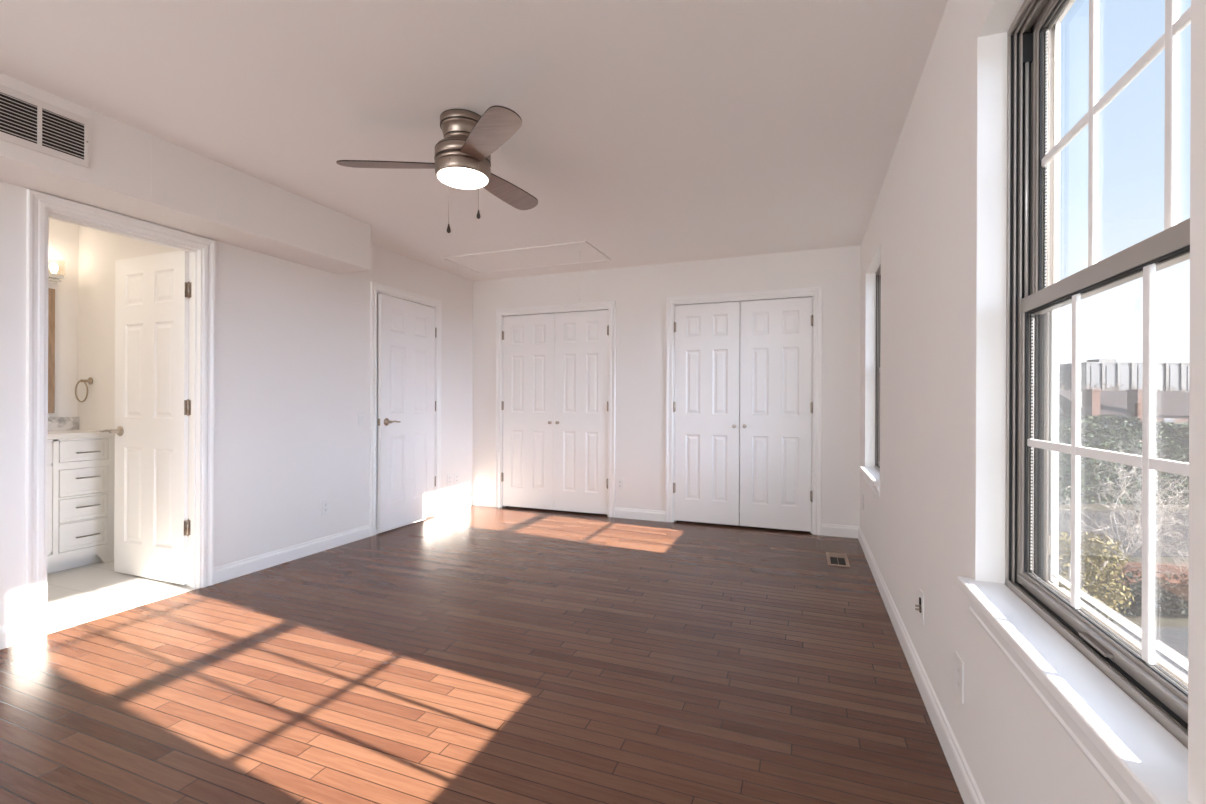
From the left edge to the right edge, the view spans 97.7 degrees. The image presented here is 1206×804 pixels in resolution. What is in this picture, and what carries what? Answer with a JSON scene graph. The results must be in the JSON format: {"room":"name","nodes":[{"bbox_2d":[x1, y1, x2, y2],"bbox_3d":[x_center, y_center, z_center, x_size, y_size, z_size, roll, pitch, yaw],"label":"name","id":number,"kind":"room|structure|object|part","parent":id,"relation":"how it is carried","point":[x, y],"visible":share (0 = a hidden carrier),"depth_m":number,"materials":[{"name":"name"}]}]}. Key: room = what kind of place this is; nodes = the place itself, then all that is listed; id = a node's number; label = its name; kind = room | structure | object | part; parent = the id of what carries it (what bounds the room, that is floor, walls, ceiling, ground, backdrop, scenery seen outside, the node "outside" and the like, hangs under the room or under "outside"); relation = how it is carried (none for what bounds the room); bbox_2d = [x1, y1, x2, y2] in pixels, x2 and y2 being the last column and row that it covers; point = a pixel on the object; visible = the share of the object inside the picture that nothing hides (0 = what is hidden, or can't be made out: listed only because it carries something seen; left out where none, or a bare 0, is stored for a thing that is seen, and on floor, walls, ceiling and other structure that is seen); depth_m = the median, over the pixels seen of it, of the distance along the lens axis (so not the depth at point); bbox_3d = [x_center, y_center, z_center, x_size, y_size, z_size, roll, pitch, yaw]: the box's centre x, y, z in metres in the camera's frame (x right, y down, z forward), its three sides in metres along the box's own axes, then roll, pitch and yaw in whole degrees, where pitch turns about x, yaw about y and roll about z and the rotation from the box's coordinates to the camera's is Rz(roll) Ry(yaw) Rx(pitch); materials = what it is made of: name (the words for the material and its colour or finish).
{"room":"empty bedroom","nodes":[
{"label":"empty bedroom","id":0,"kind":"room"},
{"bbox_2d":[48,218,78,416],"bbox_3d":[-4.281,-0.119,2.945,0.100,2.440,2.050,0,0,21],"label":"wall","id":1,"kind":"structure","parent":0,"point":[63,236],"depth_m":3.82,"materials":[{"name":"paint"}]},
{"bbox_2d":[48,288,54,412],"bbox_3d":[-4.084,-0.370,3.277,0.027,0.882,1.010,0,0,21],"label":"bathroom mirror","id":2,"kind":"object","parent":1,"relation":"attached to","point":[51,292],"visible":0.23,"depth_m":3.73,"materials":[{"name":"beige wood"}]},
{"bbox_2d":[48,262,63,283],"bbox_3d":[-3.966,-0.931,3.458,0.114,0.155,0.630,0,0,21],"label":"vanity light","id":3,"kind":"object","parent":1,"relation":"attached to","point":[53,277],"visible":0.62,"depth_m":3.69,"materials":[{"name":"white glass"}]},
{"bbox_3d":[-3.851,-0.945,3.697,0.046,0.082,0.046,0,0,21],"label":"bulb","id":4,"kind":"part","parent":3,"relation":"part of","materials":[{"name":"white glass"}]},
{"bbox_3d":[-3.992,-0.881,3.467,0.059,0.055,0.630,0,0,21],"label":"plate","id":5,"kind":"part","parent":3,"relation":"part of","materials":[{"name":"silver metal"}]},
{"bbox_2d":[48,417,78,430],"bbox_3d":[-4.094,0.149,3.263,0.020,0.095,1.318,0,0,21],"label":"backsplash","id":6,"kind":"structure","parent":1,"relation":"attached to","point":[54,423],"depth_m":3.79,"materials":[{"name":"stone"}]},
{"bbox_2d":[78,225,179,430],"bbox_3d":[-3.194,-0.115,3.681,1.607,2.440,0.100,0,0,21],"label":"wall","id":7,"kind":"structure","parent":0,"point":[99,250],"depth_m":3.79,"materials":[{"name":"paint"}]},
{"bbox_2d":[75,377,92,401],"bbox_3d":[-3.735,-0.095,3.800,0.153,0.182,0.061,0,0,21],"label":"towel ring","id":8,"kind":"object","parent":7,"relation":"attached to","point":[90,380],"visible":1,"depth_m":3.80,"materials":[{"name":"silver metal"}]},
{"bbox_3d":[-3.726,-0.159,3.796,0.054,0.054,0.061,0,0,21],"label":"wall post","id":9,"kind":"part","parent":8,"relation":"part of","materials":[{"name":"silver metal"}]},
{"bbox_2d":[0,181,472,626],"bbox_3d":[-2.786,0.387,2.339,0.115,3.440,7.585,0,0,21],"label":"wall","id":10,"kind":"structure","parent":0,"point":[292,339],"depth_m":3.64,"materials":[{"name":"paint"}]},
{"bbox_2d":[25,189,214,641],"bbox_3d":[-2.579,0.059,2.853,0.133,2.098,0.829,0,0,21],"label":"door frame","id":11,"kind":"structure","parent":10,"relation":"attached to","point":[41,207],"depth_m":2.67,"materials":[{"name":"white paint"}]},
{"bbox_2d":[99,250,191,584],"bbox_3d":[-2.849,0.085,3.282,0.787,2.015,0.096,0,0,21],"label":"door","id":12,"kind":"structure","parent":10,"relation":"in","point":[152,525],"depth_m":3.28,"materials":[{"name":"white paint"}]},
{"bbox_3d":[-3.153,0.180,3.380,0.149,0.066,0.061,0,0,21],"label":"lever handle","id":13,"kind":"part","parent":12,"relation":"part of","materials":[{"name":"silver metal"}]},
{"bbox_2d":[0,496,472,649],"bbox_3d":[-2.751,1.057,2.260,0.013,0.100,7.465,0,0,21],"label":"baseboard","id":14,"kind":"structure","parent":10,"relation":"attached to","point":[12,634],"depth_m":3.61,"materials":[{"name":"white paint"}]},
{"bbox_2d":[321,499,328,515],"bbox_3d":[-2.096,0.786,3.980,0.007,0.116,0.072,0,0,21],"label":"wall outlet","id":15,"kind":"object","parent":10,"relation":"attached to","point":[324,503],"visible":1,"depth_m":3.98,"materials":[{"name":"white plastic"}]},
{"bbox_2d":[369,281,441,536],"bbox_3d":[-1.825,0.049,4.828,0.133,2.123,0.906,0,0,21],"label":"door frame","id":16,"kind":"structure","parent":10,"relation":"attached to","point":[375,288],"depth_m":4.49,"materials":[{"name":"white paint"}]},
{"bbox_2d":[377,293,436,531],"bbox_3d":[-1.750,0.081,4.808,0.096,2.014,0.766,0,0,18],"label":"door","id":17,"kind":"structure","parent":10,"relation":"in","point":[407,331],"depth_m":4.75,"materials":[{"name":"white paint"}]},
{"bbox_3d":[-1.816,0.163,4.548,0.060,0.066,0.151,0,0,21],"label":"lever handle","id":18,"kind":"part","parent":17,"relation":"part of","materials":[{"name":"silver metal"}]},
{"bbox_2d":[447,474,451,485],"bbox_3d":[-1.565,0.782,5.372,0.007,0.116,0.072,0,0,21],"label":"wall outlet","id":19,"kind":"object","parent":10,"relation":"attached to","point":[449,476],"visible":1,"depth_m":5.37,"materials":[{"name":"white plastic"}]},
{"bbox_2d":[454,473,458,484],"bbox_3d":[-1.523,0.787,5.482,0.007,0.116,0.072,0,0,21],"label":"wall outlet","id":20,"kind":"object","parent":10,"relation":"attached to","point":[456,475],"visible":1,"depth_m":5.48,"materials":[{"name":"white plastic"}]},
{"bbox_2d":[376,296,425,533],"bbox_3d":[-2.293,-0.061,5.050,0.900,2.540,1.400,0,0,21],"label":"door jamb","id":21,"kind":"structure","parent":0,"point":[377,532],"depth_m":5.67,"materials":[{"name":"paint"}]},
{"bbox_2d":[0,0,947,280],"bbox_3d":[-1.598,-1.379,2.199,5.836,0.100,8.565,0,0,21],"label":"ceiling","id":22,"kind":"structure","parent":0,"point":[651,132],"depth_m":2.29,"materials":[{"name":"paint"}]},
{"bbox_2d":[0,72,370,273],"bbox_3d":[-2.906,-1.166,1.357,0.349,0.335,5.660,0,0,21],"label":"soffit","id":23,"kind":"structure","parent":22,"relation":"attached to","point":[132,172],"depth_m":2.78,"materials":[{"name":"paint"}]},
{"bbox_2d":[0,84,88,167],"bbox_3d":[-2.474,-1.172,1.987,0.010,0.220,0.845,0,0,21],"label":"air return grille","id":24,"kind":"object","parent":23,"relation":"attached to","point":[26,121],"visible":1,"depth_m":2.24,"materials":[{"name":"metal"}]},
{"bbox_2d":[336,105,537,232],"bbox_3d":[-0.645,-1.038,2.578,1.005,0.572,0.935,0,0,21],"label":"ceiling fan","id":25,"kind":"object","parent":22,"relation":"hanging from","point":[462,159],"visible":1,"depth_m":2.38,"materials":[{"name":"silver metal"}]},
{"bbox_3d":[-0.995,-1.110,2.458,0.469,0.037,0.135,0,0,-3],"label":"blade","id":26,"kind":"part","parent":25,"relation":"part of","materials":[{"name":"brown wood"}]},
{"bbox_3d":[-0.566,-0.979,2.380,0.002,0.225,0.018,0,0,-44],"label":"pull chain","id":27,"kind":"part","parent":25,"relation":"part of","materials":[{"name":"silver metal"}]},
{"bbox_3d":[-0.475,-1.108,2.188,0.135,0.037,0.469,0,0,-33],"label":"blade","id":28,"kind":"part","parent":25,"relation":"part of","materials":[{"name":"brown wood"}]},
{"bbox_3d":[-0.501,-1.108,2.773,0.135,0.037,0.469,0,0,27],"label":"blade","id":29,"kind":"part","parent":25,"relation":"part of","materials":[{"name":"brown wood"}]},
{"bbox_2d":[440,241,610,300],"bbox_3d":[-0.705,-1.104,4.825,1.435,0.442,0.600,0,0,21],"label":"attic hatch","id":30,"kind":"object","parent":22,"relation":"attached to","point":[579,252],"visible":1,"depth_m":4.79,"materials":[{"name":"paint"}]},
{"bbox_3d":[-0.704,-1.318,4.825,1.435,0.012,0.600,0,0,21],"label":"hatch trim","id":31,"kind":"part","parent":30,"relation":"part of","materials":[{"name":"paint"}]},
{"bbox_3d":[-0.704,-1.322,4.825,1.391,0.005,0.556,0,0,21],"label":"hatch panel","id":32,"kind":"part","parent":30,"relation":"part of","materials":[{"name":"paint"}]},
{"bbox_2d":[0,505,963,803],"bbox_3d":[-1.597,1.161,2.087,5.736,0.100,8.365,0,0,21],"label":"floor","id":33,"kind":"structure","parent":0,"point":[473,654],"depth_m":2.14,"materials":[{"name":"brown wood"}]},
{"bbox_2d":[47,436,114,573],"bbox_3d":[-3.856,0.666,3.176,0.529,0.871,1.286,0,0,21],"label":"bathroom vanity","id":34,"kind":"object","parent":33,"relation":"on","point":[81,471],"visible":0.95,"depth_m":3.51,"materials":[{"name":"white paint"}]},
{"bbox_3d":[-3.619,0.678,3.170,0.019,0.550,0.454,0,0,21],"label":"cabinet door","id":35,"kind":"part","parent":34,"relation":"part of","materials":[{"name":"white paint"}]},
{"bbox_3d":[-3.699,0.316,2.957,0.019,0.136,0.910,0,0,21],"label":"false drawer","id":36,"kind":"part","parent":34,"relation":"part of","materials":[{"name":"white paint"}]},
{"bbox_3d":[-3.651,1.038,3.097,0.022,0.129,1.286,0,0,21],"label":"rail","id":37,"kind":"part","parent":34,"relation":"part of","materials":[{"name":"white paint"}]},
{"bbox_2d":[48,417,114,438],"bbox_3d":[-3.861,0.166,3.174,0.520,0.128,1.318,0,0,21],"label":"countertop","id":38,"kind":"structure","parent":34,"relation":"on","point":[58,427],"depth_m":3.72,"materials":[{"name":"white stone"}]},
{"bbox_3d":[-3.481,0.880,3.533,0.019,0.180,0.253,0,0,21],"label":"drawer","id":39,"kind":"part","parent":34,"relation":"part of","materials":[{"name":"white paint"}]},
{"bbox_3d":[-3.481,0.704,3.533,0.019,0.147,0.253,0,0,21],"label":"drawer","id":40,"kind":"part","parent":34,"relation":"part of","materials":[{"name":"white paint"}]},
{"bbox_3d":[-3.480,0.524,3.533,0.019,0.174,0.253,0,0,21],"label":"drawer","id":41,"kind":"part","parent":34,"relation":"part of","materials":[{"name":"white paint"}]},
{"bbox_3d":[-3.479,0.317,3.533,0.019,0.136,0.253,0,0,21],"label":"drawer","id":42,"kind":"part","parent":34,"relation":"part of","materials":[{"name":"white paint"}]},
{"bbox_3d":[-3.455,0.887,3.531,0.032,0.010,0.127,0,0,21],"label":"handle","id":43,"kind":"part","parent":34,"relation":"part of","materials":[{"name":"silver metal"}]},
{"bbox_3d":[-3.454,0.690,3.531,0.032,0.010,0.127,0,0,21],"label":"handle","id":44,"kind":"part","parent":34,"relation":"part of","materials":[{"name":"silver metal"}]},
{"bbox_3d":[-3.454,0.497,3.531,0.032,0.010,0.127,0,0,21],"label":"handle","id":45,"kind":"part","parent":34,"relation":"part of","materials":[{"name":"silver metal"}]},
{"bbox_3d":[-3.453,0.329,3.531,0.032,0.010,0.127,0,0,21],"label":"handle","id":46,"kind":"part","parent":34,"relation":"part of","materials":[{"name":"silver metal"}]},
{"bbox_2d":[826,552,849,566],"bbox_3d":[1.682,1.122,3.781,0.141,0.006,0.332,0,0,21],"label":"floor vent","id":47,"kind":"object","parent":33,"relation":"in","point":[833,559],"visible":1,"depth_m":3.78,"materials":[{"name":"beige metal"}]},
{"bbox_2d":[472,245,860,525],"bbox_3d":[0.531,0.400,5.432,4.109,3.440,0.800,0,0,21],"label":"wall","id":48,"kind":"structure","parent":0,"point":[640,293],"depth_m":5.01,"materials":[{"name":"paint"}]},
{"bbox_2d":[501,313,554,509],"bbox_3d":[-0.791,0.088,5.514,0.623,2.013,0.068,0,0,21],"label":"door","id":49,"kind":"structure","parent":48,"relation":"in","point":[527,477],"depth_m":5.51,"materials":[{"name":"white paint"}]},
{"bbox_2d":[495,301,615,517],"bbox_3d":[-0.492,0.057,5.449,1.351,2.118,0.138,0,0,21],"label":"door frame","id":50,"kind":"structure","parent":48,"relation":"attached to","point":[610,306],"depth_m":5.35,"materials":[{"name":"white paint"}]},
{"bbox_2d":[554,310,608,513],"bbox_3d":[-0.217,0.091,5.295,0.602,2.013,0.068,0,0,21],"label":"door","id":51,"kind":"structure","parent":48,"relation":"in","point":[581,338],"depth_m":5.30,"materials":[{"name":"white paint"}]},
{"bbox_2d":[617,478,623,489],"bbox_3d":[0.168,0.789,5.138,0.072,0.116,0.007,0,0,21],"label":"wall outlet","id":52,"kind":"object","parent":48,"relation":"attached to","point":[620,481],"visible":1,"depth_m":5.13,"materials":[{"name":"white plastic"}]},
{"bbox_2d":[472,496,858,537],"bbox_3d":[0.353,1.069,5.064,3.814,0.100,0.013,0,0,21],"label":"baseboard","id":53,"kind":"structure","parent":48,"relation":"attached to","point":[848,531],"depth_m":5.02,"materials":[{"name":"white paint"}]},
{"bbox_2d":[673,302,739,525],"bbox_3d":[0.943,0.095,4.852,0.608,2.013,0.068,0,0,21],"label":"door","id":54,"kind":"structure","parent":48,"relation":"in","point":[706,405],"depth_m":4.84,"materials":[{"name":"white paint"}]},
{"bbox_2d":[666,286,821,534],"bbox_3d":[1.250,0.064,4.785,1.355,2.118,0.138,0,0,21],"label":"door frame","id":55,"kind":"structure","parent":48,"relation":"attached to","point":[815,293],"depth_m":4.66,"materials":[{"name":"white paint"}]},
{"bbox_2d":[740,297,812,531],"bbox_3d":[1.520,0.098,4.632,0.617,2.013,0.068,0,0,21],"label":"door","id":56,"kind":"structure","parent":48,"relation":"in","point":[776,404],"depth_m":4.63,"materials":[{"name":"white paint"}]},
{"bbox_2d":[860,0,1205,803],"bbox_3d":[1.004,0.052,1.177,0.165,2.740,8.415,0,0,21],"label":"wall","id":57,"kind":"structure","parent":0,"point":[920,531],"depth_m":1.63,"materials":[{"name":"paint"}]},
{"bbox_2d":[862,494,863,509],"bbox_3d":[2.041,0.776,4.144,0.007,0.116,0.072,0,0,21],"label":"wall outlet","id":58,"kind":"object","parent":57,"relation":"attached to","point":[862,494],"visible":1,"depth_m":4.12,"materials":[{"name":"white plastic"}]},
{"bbox_2d":[859,243,880,496],"bbox_3d":[1.940,-0.228,3.606,0.252,1.612,0.970,0,0,21],"label":"window","id":59,"kind":"structure","parent":57,"relation":"in","point":[871,470],"depth_m":4.01,"materials":[{"name":"white paint"}]},
{"bbox_3d":[1.867,0.498,3.632,0.103,0.025,0.910,0,0,21],"label":"sill","id":60,"kind":"part","parent":59,"relation":"part of","materials":[{"name":"white paint"}]},
{"bbox_3d":[1.964,-0.244,3.597,0.097,1.490,0.850,0,0,21],"label":"frame","id":61,"kind":"part","parent":59,"relation":"part of","materials":[{"name":"beige metal"}]},
{"bbox_3d":[1.944,0.103,3.603,0.035,0.741,0.808,0,0,21],"label":"sash","id":62,"kind":"part","parent":59,"relation":"part of","materials":[{"name":"beige metal"}]},
{"bbox_2d":[915,589,923,624],"bbox_3d":[1.239,0.798,2.068,0.026,0.118,0.075,0,0,21],"label":"wall jack","id":63,"kind":"object","parent":57,"relation":"attached to","point":[920,609],"visible":1,"depth_m":2.05,"materials":[{"name":"white plastic"}]},
{"bbox_3d":[1.248,0.798,2.065,0.006,0.118,0.075,0,0,21],"label":"plate","id":64,"kind":"part","parent":63,"relation":"part of","materials":[{"name":"white plastic"}]},
{"bbox_2d":[858,526,984,803],"bbox_3d":[0.801,1.071,0.905,0.013,0.100,7.465,0,0,21],"label":"baseboard","id":65,"kind":"structure","parent":57,"relation":"attached to","point":[970,793],"depth_m":1.89,"materials":[{"name":"white paint"}]},
{"bbox_2d":[955,652,963,703],"bbox_3d":[1.055,0.811,1.560,0.007,0.118,0.075,0,0,21],"label":"wall plate","id":66,"kind":"object","parent":57,"relation":"attached to","point":[959,664],"visible":1,"depth_m":1.55,"materials":[{"name":"white plastic"}]},
{"bbox_2d":[957,0,1190,803],"bbox_3d":[0.947,-0.232,1.004,0.252,1.612,0.970,0,0,21],"label":"window","id":67,"kind":"structure","parent":57,"relation":"in","point":[1122,704],"depth_m":1.30,"materials":[{"name":"white paint"}]},
{"bbox_3d":[0.962,-0.586,0.999,0.008,0.655,0.814,0,0,21],"label":"balance rod","id":68,"kind":"part","parent":67,"relation":"part of","materials":[{"name":"metal"}]},
{"bbox_3d":[1.023,-0.258,0.975,0.010,1.560,0.970,0,0,21],"label":"exterior frame","id":69,"kind":"part","parent":67,"relation":"part of","materials":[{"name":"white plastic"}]},
{"bbox_3d":[0.874,0.494,1.030,0.103,0.025,0.910,0,0,21],"label":"sill","id":70,"kind":"part","parent":67,"relation":"part of","materials":[{"name":"white paint"}]},
{"bbox_3d":[0.951,0.099,1.002,0.035,0.741,0.808,0,0,21],"label":"sash","id":71,"kind":"part","parent":67,"relation":"part of","materials":[{"name":"beige metal"}]},
{"bbox_3d":[0.985,-0.603,0.990,0.023,0.746,0.808,0,0,21],"label":"sash","id":72,"kind":"part","parent":67,"relation":"part of","materials":[{"name":"beige metal"}]},
{"bbox_3d":[1.010,0.091,0.979,0.010,0.727,0.822,0,0,21],"label":"screen frame","id":73,"kind":"part","parent":67,"relation":"part of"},
{"bbox_3d":[1.038,0.516,0.968,0.050,0.043,0.970,0,0,21],"label":"exterior sill","id":74,"kind":"part","parent":67,"relation":"part of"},
{"label":"outside","id":75,"kind":"structure","parent":0,"visible":0},
{"bbox_2d":[1059,504,1188,626],"bbox_3d":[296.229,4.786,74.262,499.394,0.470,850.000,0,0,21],"label":"ground","id":76,"kind":"structure","parent":75,"point":[1159,621],"depth_m":11.30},
{"bbox_2d":[1059,405,1064,419],"bbox_3d":[49.183,1.318,62.543,6.519,5.400,9.621,0,0,21],"label":"townhouse","id":77,"kind":"structure","parent":76,"relation":"on","point":[1061,412],"depth_m":58.00,"materials":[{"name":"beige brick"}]},
{"bbox_2d":[1059,380,1069,390],"bbox_3d":[101.950,-0.106,122.747,15.925,11.558,13.795,0,0,24],"label":"bare tree","id":78,"kind":"object","parent":76,"relation":"on","point":[1069,380],"visible":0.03,"depth_m":120.59,"materials":[{"name":"grey plant"}]},
{"bbox_2d":[1058,486,1099,554],"bbox_3d":[9.008,2.613,11.312,2.726,1.965,1.952,0,0,27],"label":"bare shrub","id":79,"kind":"object","parent":76,"relation":"on","point":[1067,510],"visible":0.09,"depth_m":10.95,"materials":[{"name":"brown plant"}]},
{"bbox_2d":[1058,530,1133,621],"bbox_3d":[6.447,2.537,7.324,1.628,1.666,1.428,0,0,16],"label":"bush","id":80,"kind":"object","parent":76,"relation":"on","point":[1095,576],"visible":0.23,"depth_m":7.02,"materials":[{"name":"green plant"}]},
{"bbox_2d":[1059,389,1133,427],"bbox_3d":[52.995,1.313,59.310,5.200,5.440,9.980,0,0,0],"label":"townhouse","id":81,"kind":"structure","parent":76,"relation":"on","point":[1092,402],"depth_m":55.39,"materials":[{"name":"beige brick"}]},
{"bbox_2d":[1082,381,1118,390],"bbox_3d":[105.218,0.404,114.292,12.140,10.171,14.014,0,0,8],"label":"bare tree","id":82,"kind":"object","parent":76,"relation":"on","point":[1090,381],"visible":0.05,"depth_m":111.89,"materials":[{"name":"grey plant"}]},
{"bbox_2d":[1095,384,1127,390],"bbox_3d":[100.573,0.716,103.117,12.740,9.246,11.036,0,0,-7],"label":"bare tree","id":83,"kind":"object","parent":76,"relation":"on","point":[1105,389],"visible":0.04,"depth_m":103.50,"materials":[{"name":"grey plant"}]},
{"bbox_2d":[1099,381,1125,390],"bbox_3d":[119.131,0.129,119.521,13.243,11.095,15.288,0,0,-35],"label":"bare tree","id":84,"kind":"object","parent":76,"relation":"on","point":[1116,386],"visible":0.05,"depth_m":121.22,"materials":[{"name":"grey plant"}]},
{"bbox_2d":[1058,511,1188,556],"bbox_3d":[27.486,3.440,14.050,65.001,0.020,4.900,0,0,0],"label":"street","id":85,"kind":"structure","parent":76,"relation":"on","point":[1086,520],"depth_m":14.17,"materials":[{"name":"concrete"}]},
{"bbox_2d":[1059,562,1188,583],"bbox_3d":[18.236,3.372,10.100,23.500,0.020,1.800,0,0,0],"label":"mulch","id":86,"kind":"object","parent":76,"relation":"on","point":[1157,568],"depth_m":10.49,"materials":[{"name":"brown soil"}]},
{"bbox_2d":[1059,434,1188,574],"bbox_3d":[11.316,2.501,11.501,3.385,3.689,3.422,0,0,-3],"label":"bare shrub","id":87,"kind":"object","parent":76,"relation":"on","point":[1131,537],"visible":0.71,"depth_m":11.23,"materials":[{"name":"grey plant"}]},
{"bbox_2d":[1059,415,1188,503],"bbox_3d":[17.998,1.916,18.402,18.162,3.035,1.817,0,0,0],"label":"tree","id":88,"kind":"object","parent":76,"relation":"on","point":[1172,436],"visible":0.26,"depth_m":17.67,"materials":[{"name":"green plant"}]},
{"bbox_2d":[1059,359,1188,393],"bbox_3d":[308.539,-8.830,309.000,69.789,32.800,41.478,0,0,21],"label":"high-rise","id":89,"kind":"structure","parent":76,"relation":"on","point":[1097,371],"depth_m":299.72,"materials":[{"name":"concrete"}]},
{"bbox_2d":[1067,569,1188,616],"bbox_3d":[11.991,3.098,8.644,8.076,0.546,1.010,0,0,0],"label":"hedge","id":90,"kind":"object","parent":76,"relation":"on","point":[1170,599],"visible":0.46,"depth_m":8.29,"materials":[{"name":"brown plant"}]},
{"bbox_2d":[1100,389,1183,423],"bbox_3d":[57.850,1.333,59.251,7.814,5.440,11.178,0,0,21],"label":"townhouse","id":91,"kind":"structure","parent":76,"relation":"on","point":[1130,399],"depth_m":55.04,"materials":[{"name":"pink brick"}]},
{"bbox_2d":[1119,626,1187,674],"bbox_3d":[16.986,3.397,7.150,26.000,0.020,1.500,0,0,0],"label":"path","id":92,"kind":"structure","parent":76,"relation":"on","point":[1175,639],"depth_m":7.46,"materials":[{"name":"grey concrete"}]},
{"bbox_2d":[1155,391,1188,423],"bbox_3d":[62.745,1.363,59.500,8.001,5.420,10.716,0,0,21],"label":"townhouse","id":93,"kind":"structure","parent":76,"relation":"on","point":[1178,401],"depth_m":57.37,"materials":[{"name":"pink brick"}]},
{"bbox_2d":[1155,382,1188,392],"bbox_3d":[126.190,0.489,115.647,14.014,10.171,12.140,0,0,-19],"label":"bare tree","id":94,"kind":"object","parent":76,"relation":"on","point":[1166,382],"visible":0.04,"depth_m":115.50,"materials":[{"name":"grey plant"}]}
]}

